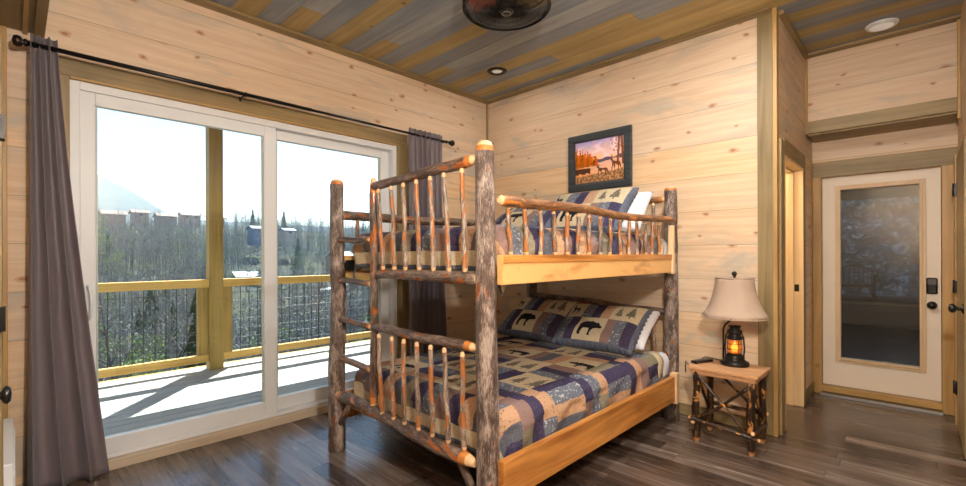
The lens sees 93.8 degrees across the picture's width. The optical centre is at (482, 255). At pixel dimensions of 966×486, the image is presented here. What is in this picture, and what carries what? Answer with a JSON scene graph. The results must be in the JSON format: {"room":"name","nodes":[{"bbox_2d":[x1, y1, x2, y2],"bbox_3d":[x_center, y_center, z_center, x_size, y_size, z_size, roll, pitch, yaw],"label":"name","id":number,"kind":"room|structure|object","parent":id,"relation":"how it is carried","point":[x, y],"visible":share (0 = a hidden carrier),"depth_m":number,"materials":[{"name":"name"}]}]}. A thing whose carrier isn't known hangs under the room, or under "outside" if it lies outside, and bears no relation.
{"room":"cabin bedroom","nodes":[
{"label":"cabin bedroom","id":0,"kind":"room"},
{"bbox_2d":[98,340,369,435],"bbox_3d":[-2.556,1.414,4.562,2.576,0.110,15.000,0,0,44],"label":"deck","id":1,"kind":"object","parent":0,"point":[129,404],"visible":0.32,"depth_m":4.62,"materials":[{"name":"wood"}]},
{"bbox_2d":[98,279,208,378],"bbox_3d":[-4.708,0.783,3.904,0.120,0.977,4.115,0,0,44],"label":"deck railing","id":2,"kind":"object","parent":1,"relation":"on","point":[201,285],"visible":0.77,"depth_m":5.06,"materials":[{"name":"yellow wood"}]},
{"bbox_2d":[205,127,223,369],"bbox_3d":[-3.229,-0.194,5.437,0.150,3.110,0.150,0,0,44],"label":"post","id":3,"kind":"object","parent":1,"relation":"on","point":[213,137],"visible":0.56,"depth_m":5.38,"materials":[{"name":"brown wood"}]},
{"bbox_2d":[98,340,368,382],"bbox_3d":[-3.493,1.510,5.468,0.030,0.305,15.000,0,0,44],"label":"trim","id":4,"kind":"structure","parent":1,"relation":"attached to","point":[364,340],"depth_m":5.49,"materials":[{"name":"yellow wood"}]},
{"bbox_2d":[223,275,369,358],"bbox_3d":[-1.737,0.773,6.977,0.120,0.977,4.135,0,0,44],"label":"deck railing","id":5,"kind":"object","parent":1,"relation":"on","point":[229,353],"visible":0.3,"depth_m":5.93,"materials":[{"name":"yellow wood"}]},
{"bbox_2d":[0,0,485,485],"bbox_3d":[-1.321,-0.220,3.864,0.170,3.050,4.120,0,0,44],"label":"wall","id":6,"kind":"structure","parent":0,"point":[180,38],"depth_m":3.18,"materials":[{"name":"brown wood"}]},
{"bbox_2d":[60,74,396,457],"bbox_3d":[-1.679,0.130,3.463,0.191,2.352,2.400,0,0,44],"label":"sliding door frame","id":7,"kind":"structure","parent":6,"relation":"attached to","point":[85,98],"depth_m":3.24,"materials":[{"name":"white plastic"}]},
{"bbox_2d":[11,34,454,145],"bbox_3d":[-1.432,-1.141,3.550,0.171,0.062,3.144,0,0,44],"label":"curtain rod","id":8,"kind":"object","parent":6,"relation":"attached to","point":[17,40],"visible":0.99,"depth_m":2.94,"materials":[{"name":"black metal"}]},
{"bbox_2d":[25,32,108,485],"bbox_3d":[-2.325,0.051,2.537,0.107,2.485,0.354,0,0,44],"label":"curtain","id":9,"kind":"object","parent":8,"relation":"hanging from","point":[65,438],"visible":1,"depth_m":2.50,"materials":[{"name":"grey fabric"}]},
{"bbox_2d":[409,127,446,355],"bbox_3d":[-0.523,0.044,4.405,0.475,2.485,0.101,0,0,-44],"label":"curtain","id":10,"kind":"object","parent":8,"relation":"hanging from","point":[427,303],"visible":0.49,"depth_m":4.37,"materials":[{"name":"grey fabric"}]},
{"bbox_2d":[184,0,491,103],"bbox_3d":[-1.255,-1.736,3.794,0.090,0.020,3.840,0,0,44],"label":"trim","id":11,"kind":"structure","parent":6,"relation":"attached to","point":[208,4],"depth_m":3.72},
{"bbox_2d":[67,392,965,485],"bbox_3d":[0.597,1.338,3.030,4.080,0.080,5.580,0,0,44],"label":"floor","id":12,"kind":"structure","parent":0,"point":[827,441],"depth_m":2.89,"materials":[{"name":"brown wood"}]},
{"bbox_2d":[108,403,327,470],"bbox_3d":[-1.607,1.275,3.466,0.065,0.062,2.300,0,0,44],"label":"trim","id":13,"kind":"structure","parent":12,"relation":"on","point":[132,458],"depth_m":3.13,"materials":[{"name":"beige wood"}]},
{"bbox_2d":[328,140,679,485],"bbox_3d":[0.269,0.379,3.300,1.552,1.841,2.244,0,0,44],"label":"bunk bed","id":14,"kind":"object","parent":12,"relation":"on","point":[538,461],"visible":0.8,"depth_m":2.46,"materials":[{"name":"brown wood"}]},
{"bbox_2d":[361,239,667,271],"bbox_3d":[0.299,-0.006,3.317,1.356,0.241,1.955,0,0,44],"label":"mattress","id":15,"kind":"object","parent":14,"relation":"on","point":[665,243],"visible":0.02,"depth_m":3.03,"materials":[{"name":"beige"}]},
{"bbox_2d":[353,224,663,296],"bbox_3d":[0.236,0.020,3.250,1.406,0.357,1.881,0,0,44],"label":"quilt","id":16,"kind":"object","parent":15,"relation":"on","point":[361,252],"visible":0.56,"depth_m":2.49,"materials":[{"name":"fabric"}]},
{"bbox_2d":[495,207,550,227],"bbox_3d":[0.406,-0.326,4.149,0.705,0.300,0.443,0,0,41],"label":"pillow","id":17,"kind":"object","parent":16,"relation":"on","point":[516,213],"visible":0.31,"depth_m":3.99,"materials":[{"name":"multicoloured fabric"}]},
{"bbox_2d":[550,187,638,231],"bbox_3d":[0.855,-0.358,3.796,0.794,0.381,0.392,0,0,44],"label":"pillow","id":18,"kind":"object","parent":16,"relation":"on","point":[616,199],"visible":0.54,"depth_m":3.62,"materials":[{"name":"multicoloured fabric"}]},
{"bbox_2d":[621,191,653,231],"bbox_3d":[1.046,-0.345,3.758,0.665,0.334,0.279,0,0,44],"label":"pillow","id":19,"kind":"object","parent":16,"relation":"on","point":[639,205],"visible":0.13,"depth_m":3.56,"materials":[{"name":"white fabric"}]},
{"bbox_2d":[424,350,669,449],"bbox_3d":[0.302,0.896,3.317,1.356,0.256,1.955,0,0,44],"label":"mattress","id":20,"kind":"object","parent":14,"relation":"on","point":[664,356],"visible":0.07,"depth_m":3.51,"materials":[{"name":"beige"}]},
{"bbox_2d":[353,336,663,458],"bbox_3d":[0.239,0.915,3.249,1.405,0.357,1.881,0,0,44],"label":"quilt","id":21,"kind":"object","parent":20,"relation":"on","point":[545,388],"visible":0.68,"depth_m":2.73,"materials":[{"name":"fabric"}]},
{"bbox_2d":[497,297,582,342],"bbox_3d":[0.505,0.576,4.106,0.699,0.337,0.444,0,0,44],"label":"pillow","id":22,"kind":"object","parent":21,"relation":"on","point":[539,319],"visible":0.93,"depth_m":4.00,"materials":[{"name":"multicoloured fabric"}]},
{"bbox_2d":[551,303,652,355],"bbox_3d":[0.952,0.582,3.654,0.720,0.329,0.453,0,0,44],"label":"pillow","id":23,"kind":"object","parent":21,"relation":"on","point":[604,328],"visible":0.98,"depth_m":3.54,"materials":[{"name":"multicoloured fabric"}]},
{"bbox_2d":[635,310,661,349],"bbox_3d":[1.062,0.578,3.684,0.666,0.279,0.337,0,0,44],"label":"pillow","id":24,"kind":"object","parent":21,"relation":"on","point":[647,328],"visible":0.1,"depth_m":3.45,"materials":[{"name":"white fabric"}]},
{"bbox_2d":[687,358,770,456],"bbox_3d":[1.703,1.032,3.117,0.450,0.525,0.376,0,0,44],"label":"nightstand","id":25,"kind":"object","parent":12,"relation":"on","point":[753,374],"visible":0.96,"depth_m":3.07,"materials":[{"name":"brown wood"}]},
{"bbox_2d":[691,358,712,363],"bbox_3d":[1.571,0.758,3.241,0.170,0.022,0.048,0,0,-24],"label":"remote control","id":26,"kind":"object","parent":25,"relation":"on","point":[705,360],"visible":1,"depth_m":3.22,"materials":[{"name":"black"}]},
{"bbox_2d":[685,271,769,371],"bbox_3d":[1.692,0.531,3.269,0.667,0.828,0.468,0,0,44],"label":"lantern lamp","id":27,"kind":"object","parent":25,"relation":"on","point":[734,298],"depth_m":3.08,"materials":[{"name":"black"}]},
{"bbox_2d":[210,0,962,98],"bbox_3d":[0.586,-1.792,3.030,4.080,0.080,5.580,0,0,44],"label":"ceiling","id":28,"kind":"structure","parent":0,"point":[434,40],"depth_m":3.47,"materials":[{"name":"wood"}]},
{"bbox_2d":[487,67,506,75],"bbox_3d":[0.133,-1.745,4.302,0.192,0.010,0.192,0,0,44],"label":"recessed light","id":29,"kind":"object","parent":28,"relation":"in","point":[496,71],"visible":1,"depth_m":4.29,"materials":[{"name":"brown metal"}]},
{"bbox_2d":[462,0,550,30],"bbox_3d":[0.145,-1.618,2.789,0.547,0.263,0.547,0,0,44],"label":"ceiling fan","id":30,"kind":"object","parent":28,"relation":"attached to","point":[504,9],"visible":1,"depth_m":2.82,"materials":[{"name":"black metal"}]},
{"bbox_2d":[865,18,899,31],"bbox_3d":[3.044,-1.748,3.450,0.200,0.024,0.200,0,0,44],"label":"recessed light","id":31,"kind":"object","parent":28,"relation":"in","point":[883,24],"visible":1,"depth_m":3.42,"materials":[{"name":"white plastic"}]},
{"bbox_2d":[869,22,893,31],"bbox_3d":[3.044,-1.739,3.450,0.146,0.005,0.146,0,0,44],"label":"diffuser","id":32,"kind":"object","parent":31,"relation":"attached to","point":[875,26],"depth_m":3.44,"materials":[{"name":"white"}]},
{"bbox_2d":[488,19,755,418],"bbox_3d":[1.075,-0.229,4.314,2.710,3.050,0.140,0,0,44],"label":"wall","id":33,"kind":"structure","parent":0,"point":[689,105],"depth_m":3.70,"materials":[{"name":"brown wood"}]},
{"bbox_2d":[486,104,487,139],"bbox_3d":[0.053,-0.215,5.193,0.018,3.030,0.018,0,0,44],"label":"trim","id":34,"kind":"structure","parent":33,"relation":"attached to","point":[486,104],"depth_m":5.19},
{"bbox_2d":[568,124,632,192],"bbox_3d":[1.074,-0.877,4.193,0.650,0.537,0.032,0,0,44],"label":"framed picture","id":35,"kind":"object","parent":33,"relation":"attached to","point":[603,159],"visible":1,"depth_m":4.18},
{"bbox_2d":[576,135,623,183],"bbox_3d":[1.078,-0.877,4.197,0.526,0.413,0.001,0,0,44],"label":"painting","id":36,"kind":"object","parent":35,"relation":"attached to","point":[601,159],"depth_m":4.19},
{"bbox_2d":[488,6,771,102],"bbox_3d":[1.062,-1.744,4.162,2.730,0.020,0.090,0,0,44],"label":"trim","id":37,"kind":"structure","parent":33,"relation":"attached to","point":[754,14],"depth_m":3.83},
{"bbox_2d":[663,402,757,428],"bbox_3d":[1.040,1.251,4.247,2.705,0.090,0.014,0,0,44],"label":"baseboard","id":38,"kind":"structure","parent":33,"relation":"attached to","point":[686,409],"depth_m":3.47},
{"bbox_2d":[757,12,773,435],"bbox_3d":[2.043,-0.222,3.267,0.098,3.030,0.022,0,0,44],"label":"trim","id":39,"kind":"structure","parent":33,"relation":"attached to","point":[764,22],"depth_m":3.26,"materials":[{"name":"wood"}]},
{"bbox_2d":[755,15,812,418],"bbox_3d":[2.607,-0.234,3.849,0.140,3.050,1.600,0,0,44],"label":"wall","id":40,"kind":"structure","parent":0,"point":[791,60],"depth_m":3.65,"materials":[{"name":"brown wood"}]},
{"bbox_2d":[772,7,779,436],"bbox_3d":[2.097,-0.232,3.233,0.026,3.050,0.065,0,0,44],"label":"trim","id":41,"kind":"structure","parent":40,"relation":"attached to","point":[775,24],"depth_m":3.21,"materials":[{"name":"wood"}]},
{"bbox_2d":[779,138,785,434],"bbox_3d":[2.174,0.227,3.286,0.018,2.130,0.114,0,0,44],"label":"trim","id":42,"kind":"structure","parent":40,"relation":"attached to","point":[781,141],"depth_m":3.25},
{"bbox_2d":[778,9,809,59],"bbox_3d":[2.500,-1.744,3.617,0.035,0.030,1.055,0,0,44],"label":"trim","id":43,"kind":"structure","parent":40,"relation":"attached to","point":[783,16],"depth_m":3.52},
{"bbox_2d":[783,139,804,168],"bbox_3d":[2.499,-0.799,3.625,0.018,0.120,0.830,0,0,44],"label":"trim","id":44,"kind":"structure","parent":40,"relation":"attached to","point":[794,154],"depth_m":3.58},
{"bbox_2d":[785,155,803,406],"bbox_3d":[2.421,0.277,3.641,0.159,2.030,0.742,0,0,44],"label":"door","id":45,"kind":"structure","parent":40,"relation":"attached to","point":[794,173],"depth_m":3.87,"materials":[{"name":"beige wood"}]},
{"bbox_2d":[804,169,805,405],"bbox_3d":[2.760,0.275,3.891,0.018,2.030,0.090,0,0,44],"label":"trim","id":46,"kind":"structure","parent":40,"relation":"attached to","point":[804,169],"depth_m":3.88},
{"bbox_2d":[806,382,813,401],"bbox_3d":[2.954,1.240,4.091,0.014,0.100,0.453,0,0,44],"label":"baseboard","id":47,"kind":"structure","parent":40,"relation":"attached to","point":[810,390],"depth_m":4.09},
{"bbox_2d":[841,185,918,200],"bbox_3d":[6.332,-1.372,7.490,7.900,0.100,8.820,0,0,44],"label":"ceiling","id":48,"kind":"structure","parent":0,"point":[909,190],"depth_m":9.74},
{"bbox_2d":[806,22,957,411],"bbox_3d":[3.385,-0.237,3.869,0.950,3.050,0.490,0,0,44],"label":"wall","id":49,"kind":"structure","parent":0,"point":[919,66],"depth_m":3.73,"materials":[{"name":"brown wood"}]},
{"bbox_2d":[805,60,807,134],"bbox_3d":[2.869,-1.400,4.010,0.018,0.660,0.018,0,0,44],"label":"trim","id":50,"kind":"structure","parent":49,"relation":"attached to","point":[806,61],"depth_m":4.00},
{"bbox_2d":[812,178,821,392],"bbox_3d":[3.136,0.283,4.243,0.066,2.012,0.022,0,0,44],"label":"trim","id":51,"kind":"structure","parent":49,"relation":"attached to","point":[816,182],"depth_m":4.23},
{"bbox_2d":[820,167,942,415],"bbox_3d":[3.453,0.284,3.955,0.798,2.008,0.155,0,0,44],"label":"door","id":52,"kind":"structure","parent":49,"relation":"in","point":[923,381],"depth_m":3.90,"materials":[{"name":"beige paint"}]},
{"bbox_2d":[807,97,956,133],"bbox_3d":[3.202,-1.124,3.683,0.914,0.105,0.028,0,0,44],"label":"trim","id":53,"kind":"structure","parent":49,"relation":"attached to","point":[947,105],"depth_m":3.63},
{"bbox_2d":[808,112,956,142],"bbox_3d":[3.333,-1.072,3.819,0.914,0.030,0.350,0,0,44],"label":"trim","id":54,"kind":"structure","parent":49,"relation":"attached to","point":[946,118],"depth_m":3.75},
{"bbox_2d":[808,14,960,57],"bbox_3d":[3.177,-1.751,3.660,0.950,0.020,0.088,0,0,44],"label":"trim","id":55,"kind":"structure","parent":49,"relation":"attached to","point":[951,19],"depth_m":3.60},
{"bbox_2d":[812,147,957,177],"bbox_3d":[3.449,-0.794,3.936,0.948,0.140,0.022,0,0,44],"label":"trim","id":56,"kind":"structure","parent":49,"relation":"attached to","point":[943,156],"depth_m":3.90,"materials":[{"name":"wood"}]},
{"bbox_2d":[942,165,954,415],"bbox_3d":[3.760,0.281,3.639,0.092,2.012,0.022,0,0,44],"label":"trim","id":57,"kind":"structure","parent":49,"relation":"attached to","point":[948,328],"depth_m":3.64,"materials":[{"name":"wood"}]},
{"bbox_2d":[842,323,941,398],"bbox_3d":[5.925,1.354,7.059,7.700,0.050,7.620,0,0,44],"label":"floor","id":58,"kind":"structure","parent":0,"point":[896,345],"depth_m":6.73,"materials":[{"name":"grey"}]},
{"bbox_2d":[842,294,941,330],"bbox_3d":[7.929,1.097,9.133,7.700,0.450,1.850,0,0,44],"label":"trim","id":59,"kind":"structure","parent":58,"relation":"on","point":[887,311],"depth_m":8.49,"materials":[{"name":"wood"}]},
{"bbox_2d":[841,265,877,298],"bbox_3d":[7.623,0.543,9.323,0.763,0.663,0.560,0,0,44],"label":"porch chair","id":60,"kind":"object","parent":59,"relation":"on","point":[873,284],"visible":0.6,"depth_m":9.28,"materials":[{"name":"black wood"}]},
{"bbox_2d":[958,0,965,151],"bbox_3d":[2.008,-0.232,1.661,0.140,3.050,5.300,0,0,44],"label":"wall","id":61,"kind":"structure","parent":0,"point":[961,122],"depth_m":3.14,"materials":[{"name":"brown wood"}]},
{"bbox_2d":[948,137,965,458],"bbox_3d":[3.299,0.264,3.162,0.091,2.050,0.930,0,0,44],"label":"door","id":62,"kind":"structure","parent":61,"relation":"in","point":[959,186],"depth_m":3.07,"materials":[{"name":"brown wood"}]},
{"bbox_2d":[957,19,960,118],"bbox_3d":[3.532,-1.387,3.355,0.018,0.750,0.040,0,0,44],"label":"trim","id":63,"kind":"structure","parent":61,"relation":"attached to","point":[958,20],"depth_m":3.34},
{"bbox_3d":[-1.249,-0.221,1.026,3.940,3.050,0.140,0,0,44],"label":"wall","id":64,"kind":"structure","parent":0,"visible":0},
{"bbox_2d":[0,37,11,485],"bbox_3d":[-1.521,0.245,1.425,0.930,2.120,0.052,0,0,44],"label":"door","id":65,"kind":"structure","parent":64,"relation":"in","point":[5,392],"depth_m":1.68,"materials":[{"name":"wood"}]},
{"bbox_2d":[3,417,14,485],"bbox_3d":[-2.175,1.053,2.063,0.760,0.430,0.056,0,0,44],"label":"wall heater","id":66,"kind":"object","parent":64,"relation":"attached to","point":[8,423],"visible":0.91,"depth_m":1.95,"materials":[{"name":"white plastic"}]},
{"bbox_2d":[13,428,14,485],"bbox_3d":[-2.157,1.048,2.081,0.680,0.320,0.005,0,0,44],"label":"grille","id":67,"kind":"object","parent":66,"relation":"attached to","point":[14,428],"depth_m":1.92,"materials":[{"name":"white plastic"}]},
{"bbox_2d":[0,0,49,37],"bbox_3d":[-1.193,-1.478,1.188,3.800,0.495,0.178,0,0,44],"label":"trim","id":68,"kind":"structure","parent":64,"relation":"attached to","point":[26,16],"depth_m":2.33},
{"label":"outside","id":69,"kind":"structure","parent":0,"visible":0},
{"bbox_2d":[98,175,369,380],"bbox_3d":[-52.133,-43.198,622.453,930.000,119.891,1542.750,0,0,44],"label":"terrain","id":70,"kind":"structure","parent":69,"point":[111,196],"depth_m":102.87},
{"bbox_2d":[98,211,110,245],"bbox_3d":[-65.957,-1.491,77.404,4.336,12.136,4.809,0,0,14],"label":"tree","id":71,"kind":"object","parent":70,"relation":"on","point":[99,211],"visible":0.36,"depth_m":77.73,"materials":[{"name":"grey plant"}]},
{"bbox_2d":[98,342,124,380],"bbox_3d":[-14.505,6.981,17.088,4.666,7.588,3.118,0,0,23],"label":"bare tree","id":72,"kind":"object","parent":70,"relation":"on","point":[102,379],"visible":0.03,"depth_m":17.45,"materials":[{"name":"grey plant"}]},
{"bbox_2d":[98,210,127,226],"bbox_3d":[-95.717,-9.484,116.837,5.700,4.236,5.500,0,0,44],"label":"house","id":73,"kind":"structure","parent":70,"relation":"on","point":[115,212],"depth_m":115.27,"materials":[{"name":"brown"}]},
{"bbox_2d":[98,323,127,366],"bbox_3d":[-37.756,10.824,43.683,4.868,10.244,5.149,0,0,-8],"label":"tree","id":74,"kind":"object","parent":70,"relation":"on","point":[99,323],"visible":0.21,"depth_m":44.07,"materials":[{"name":"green plant"}]},
{"bbox_2d":[98,250,130,301],"bbox_3d":[-55.928,3.315,68.477,4.845,9.456,4.580,0,0,7],"label":"tree","id":75,"kind":"object","parent":70,"relation":"on","point":[119,253],"visible":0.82,"depth_m":68.75,"materials":[{"name":"grey plant"}]},
{"bbox_2d":[98,301,134,358],"bbox_3d":[-40.913,9.807,49.102,5.835,10.727,4.899,0,0,0],"label":"bare tree","id":76,"kind":"object","parent":70,"relation":"on","point":[105,349],"visible":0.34,"depth_m":48.90,"materials":[{"name":"grey plant"}]},
{"bbox_2d":[105,292,140,330],"bbox_3d":[-44.572,8.415,56.236,5.296,10.106,3.538,0,0,12],"label":"bare tree","id":77,"kind":"object","parent":70,"relation":"on","point":[121,292],"visible":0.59,"depth_m":55.84,"materials":[{"name":"grey plant"}]},
{"bbox_2d":[117,243,139,297],"bbox_3d":[-55.339,2.805,70.095,5.246,9.548,4.405,0,0,18],"label":"bare tree","id":78,"kind":"object","parent":70,"relation":"on","point":[134,243],"visible":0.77,"depth_m":70.26,"materials":[{"name":"grey plant"}]},
{"bbox_2d":[110,332,159,379],"bbox_3d":[-33.976,11.803,44.309,3.814,8.346,4.231,0,0,-28],"label":"tree","id":79,"kind":"object","parent":70,"relation":"on","point":[134,341],"visible":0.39,"depth_m":44.21,"materials":[{"name":"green plant"}]},
{"bbox_2d":[128,209,149,225],"bbox_3d":[-93.706,-10.037,123.236,5.700,4.528,4.100,0,0,44],"label":"house","id":80,"kind":"structure","parent":70,"relation":"on","point":[131,212],"depth_m":121.72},
{"bbox_2d":[98,278,185,380],"bbox_3d":[-11.133,4.521,13.949,4.369,8.665,4.873,0,0,-13],"label":"bare tree","id":81,"kind":"object","parent":70,"relation":"on","point":[100,304],"visible":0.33,"depth_m":13.73,"materials":[{"name":"grey plant"}]},
{"bbox_2d":[129,215,157,262],"bbox_3d":[-64.662,-2.607,86.268,5.509,11.483,6.144,0,0,37],"label":"bare tree","id":82,"kind":"object","parent":70,"relation":"on","point":[139,215],"visible":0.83,"depth_m":86.29,"materials":[{"name":"grey plant"}]},
{"bbox_2d":[118,266,168,319],"bbox_3d":[-44.466,6.971,59.601,5.574,11.773,6.639,0,0,42],"label":"bare tree","id":83,"kind":"object","parent":70,"relation":"on","point":[161,266],"visible":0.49,"depth_m":59.66,"materials":[{"name":"grey plant"}]},
{"bbox_2d":[136,334,167,375],"bbox_3d":[-29.784,12.027,41.171,3.453,9.867,3.830,0,0,-8],"label":"tree","id":84,"kind":"object","parent":70,"relation":"on","point":[159,339],"visible":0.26,"depth_m":41.10,"materials":[{"name":"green plant"}]},
{"bbox_2d":[133,349,177,373],"bbox_3d":[-25.977,11.882,36.365,5.179,9.821,4.896,0,0,21],"label":"tree","id":85,"kind":"object","parent":70,"relation":"on","point":[148,358],"visible":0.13,"depth_m":35.99,"materials":[{"name":"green plant"}]},
{"bbox_2d":[137,306,191,369],"bbox_3d":[-17.750,8.241,27.216,5.417,11.860,6.041,0,0,12],"label":"bare tree","id":86,"kind":"object","parent":70,"relation":"on","point":[166,306],"visible":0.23,"depth_m":26.75,"materials":[{"name":"grey plant"}]},
{"bbox_2d":[102,238,228,374],"bbox_3d":[-10.844,4.352,15.620,4.958,9.830,4.407,0,0,-1],"label":"bare tree","id":87,"kind":"object","parent":70,"relation":"on","point":[168,293],"visible":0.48,"depth_m":15.60,"materials":[{"name":"grey plant"}]},
{"bbox_2d":[153,212,178,227],"bbox_3d":[-86.634,-9.450,123.356,5.700,4.104,4.900,0,0,44],"label":"house","id":88,"kind":"structure","parent":70,"relation":"on","point":[174,216],"depth_m":121.93,"materials":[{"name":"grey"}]},
{"bbox_2d":[161,301,183,370],"bbox_3d":[-35.793,10.145,51.834,3.165,10.144,3.425,0,0,-39],"label":"evergreen tree","id":89,"kind":"object","parent":70,"relation":"on","point":[172,308],"visible":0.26,"depth_m":51.64,"materials":[{"name":"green plant"}]},
{"bbox_2d":[157,252,190,299],"bbox_3d":[-48.603,3.916,71.338,4.842,9.455,5.768,0,0,-4],"label":"bare tree","id":90,"kind":"object","parent":70,"relation":"on","point":[176,252],"visible":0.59,"depth_m":71.33,"materials":[{"name":"grey plant"}]},
{"bbox_2d":[177,212,200,226],"bbox_3d":[-84.994,-10.127,130.809,5.700,4.648,5.100,0,0,44],"label":"house","id":91,"kind":"structure","parent":70,"relation":"on","point":[179,214],"depth_m":129.22,"materials":[{"name":"beige"}]},
{"bbox_2d":[175,254,204,317],"bbox_3d":[-43.874,5.179,67.202,5.404,11.743,6.027,0,0,21],"label":"bare tree","id":92,"kind":"object","parent":70,"relation":"on","point":[190,278],"visible":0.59,"depth_m":67.19,"materials":[{"name":"grey plant"}]},
{"bbox_2d":[178,291,205,368],"bbox_3d":[-10.329,5.201,16.488,2.783,8.551,3.012,0,0,26],"label":"evergreen tree","id":93,"kind":"object","parent":70,"relation":"on","point":[191,348],"visible":0.08,"depth_m":16.36,"materials":[{"name":"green plant"}]},
{"bbox_2d":[192,296,258,361],"bbox_3d":[-17.285,8.455,31.592,4.523,13.333,6.683,0,0,1],"label":"bare tree","id":94,"kind":"object","parent":70,"relation":"on","point":[243,296],"visible":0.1,"depth_m":31.48,"materials":[{"name":"grey plant"}]},
{"bbox_2d":[98,206,369,381],"bbox_3d":[-32.696,1.184,113.964,113.250,32.798,125.059,0,0,44],"label":"woodland","id":95,"kind":"object","parent":70,"relation":"on","point":[149,312],"visible":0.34,"depth_m":80.00,"materials":[{"name":"grey plant"}]},
{"bbox_2d":[229,271,257,277],"bbox_3d":[-47.109,5.685,89.371,4.700,4.960,4.700,0,0,44],"label":"house","id":96,"kind":"structure","parent":70,"relation":"on","point":[238,274],"depth_m":88.21,"materials":[{"name":"white"}]},
{"bbox_2d":[232,233,255,270],"bbox_3d":[-49.728,-0.244,93.721,5.826,10.238,5.663,0,0,16],"label":"bare tree","id":97,"kind":"object","parent":70,"relation":"on","point":[246,252],"visible":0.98,"depth_m":93.71,"materials":[{"name":"grey plant"}]},
{"bbox_2d":[234,301,259,357],"bbox_3d":[-27.863,10.364,54.228,5.089,11.012,5.725,0,0,-17],"label":"bare tree","id":98,"kind":"object","parent":70,"relation":"on","point":[251,309],"visible":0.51,"depth_m":54.12,"materials":[{"name":"grey plant"}]},
{"bbox_2d":[245,226,260,245],"bbox_3d":[-56.012,-4.824,111.852,4.700,4.840,3.700,0,0,44],"label":"house","id":99,"kind":"structure","parent":70,"relation":"on","point":[253,232],"depth_m":110.26,"materials":[{"name":"blue"}]},
{"bbox_2d":[224,249,304,359],"bbox_3d":[-10.423,5.207,20.870,4.968,11.316,5.917,0,0,-30],"label":"bare tree","id":100,"kind":"object","parent":70,"relation":"on","point":[248,262],"visible":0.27,"depth_m":20.94,"materials":[{"name":"grey plant"}]},
{"bbox_2d":[233,301,301,360],"bbox_3d":[-8.016,4.958,15.973,3.316,6.772,3.950,0,0,38],"label":"bare tree","id":101,"kind":"object","parent":70,"relation":"on","point":[251,323],"visible":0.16,"depth_m":15.97,"materials":[{"name":"grey plant"}]},
{"bbox_2d":[235,265,316,358],"bbox_3d":[-7.335,4.517,16.757,4.122,8.293,3.664,0,0,37],"label":"bare tree","id":102,"kind":"object","parent":70,"relation":"on","point":[279,297],"visible":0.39,"depth_m":16.75,"materials":[{"name":"grey plant"}]},
{"bbox_2d":[251,302,313,351],"bbox_3d":[-13.445,8.649,31.888,5.918,11.538,6.600,0,0,-22],"label":"bare tree","id":103,"kind":"object","parent":70,"relation":"on","point":[300,315],"visible":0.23,"depth_m":32.42,"materials":[{"name":"grey plant"}]},
{"bbox_2d":[278,228,296,244],"bbox_3d":[-50.800,-4.799,117.244,4.700,4.352,3.300,0,0,44],"label":"house","id":104,"kind":"structure","parent":70,"relation":"on","point":[287,234],"depth_m":116.03,"materials":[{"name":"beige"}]},
{"bbox_2d":[279,319,308,351],"bbox_3d":[-21.497,12.176,51.043,4.760,10.006,5.035,0,0,-1],"label":"tree","id":105,"kind":"object","parent":70,"relation":"on","point":[290,319],"visible":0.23,"depth_m":51.03,"materials":[{"name":"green plant"}]},
{"bbox_2d":[247,267,360,350],"bbox_3d":[-6.834,4.461,18.556,4.840,9.036,4.303,0,0,11],"label":"bare tree","id":106,"kind":"object","parent":70,"relation":"on","point":[316,313],"visible":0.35,"depth_m":18.53,"materials":[{"name":"grey plant"}]},
{"bbox_2d":[278,288,330,349],"bbox_3d":[-10.217,7.016,26.353,5.114,11.067,5.753,0,0,-26],"label":"bare tree","id":107,"kind":"object","parent":70,"relation":"on","point":[307,307],"visible":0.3,"depth_m":26.36,"materials":[{"name":"grey plant"}]},
{"bbox_2d":[297,275,323,327],"bbox_3d":[-28.692,7.859,74.567,5.652,11.012,5.068,0,0,-25],"label":"bare tree","id":108,"kind":"object","parent":70,"relation":"on","point":[306,275],"visible":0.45,"depth_m":74.61,"materials":[{"name":"grey plant"}]},
{"bbox_2d":[278,256,369,353],"bbox_3d":[-6.277,4.301,17.530,4.674,8.676,3.924,0,0,42],"label":"bare tree","id":109,"kind":"object","parent":70,"relation":"on","point":[324,286],"visible":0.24,"depth_m":17.39,"materials":[{"name":"grey plant"}]},
{"bbox_2d":[293,284,368,346],"bbox_3d":[-8.396,6.229,27.405,6.057,12.428,6.755,0,0,-38],"label":"bare tree","id":110,"kind":"object","parent":70,"relation":"on","point":[347,284],"visible":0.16,"depth_m":27.88,"materials":[{"name":"grey plant"}]},
{"bbox_2d":[300,284,369,349],"bbox_3d":[-7.474,5.789,25.465,5.239,11.075,6.240,0,0,-3],"label":"bare tree","id":111,"kind":"object","parent":70,"relation":"on","point":[349,284],"visible":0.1,"depth_m":25.55,"materials":[{"name":"grey plant"}]},
{"bbox_2d":[307,249,368,341],"bbox_3d":[-8.262,5.607,25.463,4.171,12.037,6.163,0,0,18],"label":"bare tree","id":112,"kind":"object","parent":70,"relation":"on","point":[348,327],"visible":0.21,"depth_m":25.71,"materials":[{"name":"grey plant"}]},
{"bbox_2d":[323,251,352,273],"bbox_3d":[-34.731,1.975,109.383,5.700,5.692,5.300,0,0,44],"label":"house","id":113,"kind":"structure","parent":70,"relation":"on","point":[327,255],"depth_m":108.79,"materials":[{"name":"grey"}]},
{"bbox_2d":[312,287,369,342],"bbox_3d":[-5.112,4.625,17.873,3.875,7.635,4.616,0,0,5],"label":"bare tree","id":114,"kind":"object","parent":70,"relation":"on","point":[349,299],"visible":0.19,"depth_m":17.79,"materials":[{"name":"grey plant"}]},
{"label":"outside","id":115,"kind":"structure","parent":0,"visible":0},
{"bbox_2d":[841,196,919,296],"bbox_3d":[12.705,-2.244,13.150,28.002,8.000,3.577,0,0,44],"label":"bank","id":116,"kind":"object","parent":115,"point":[880,235],"visible":0.04,"depth_m":13.17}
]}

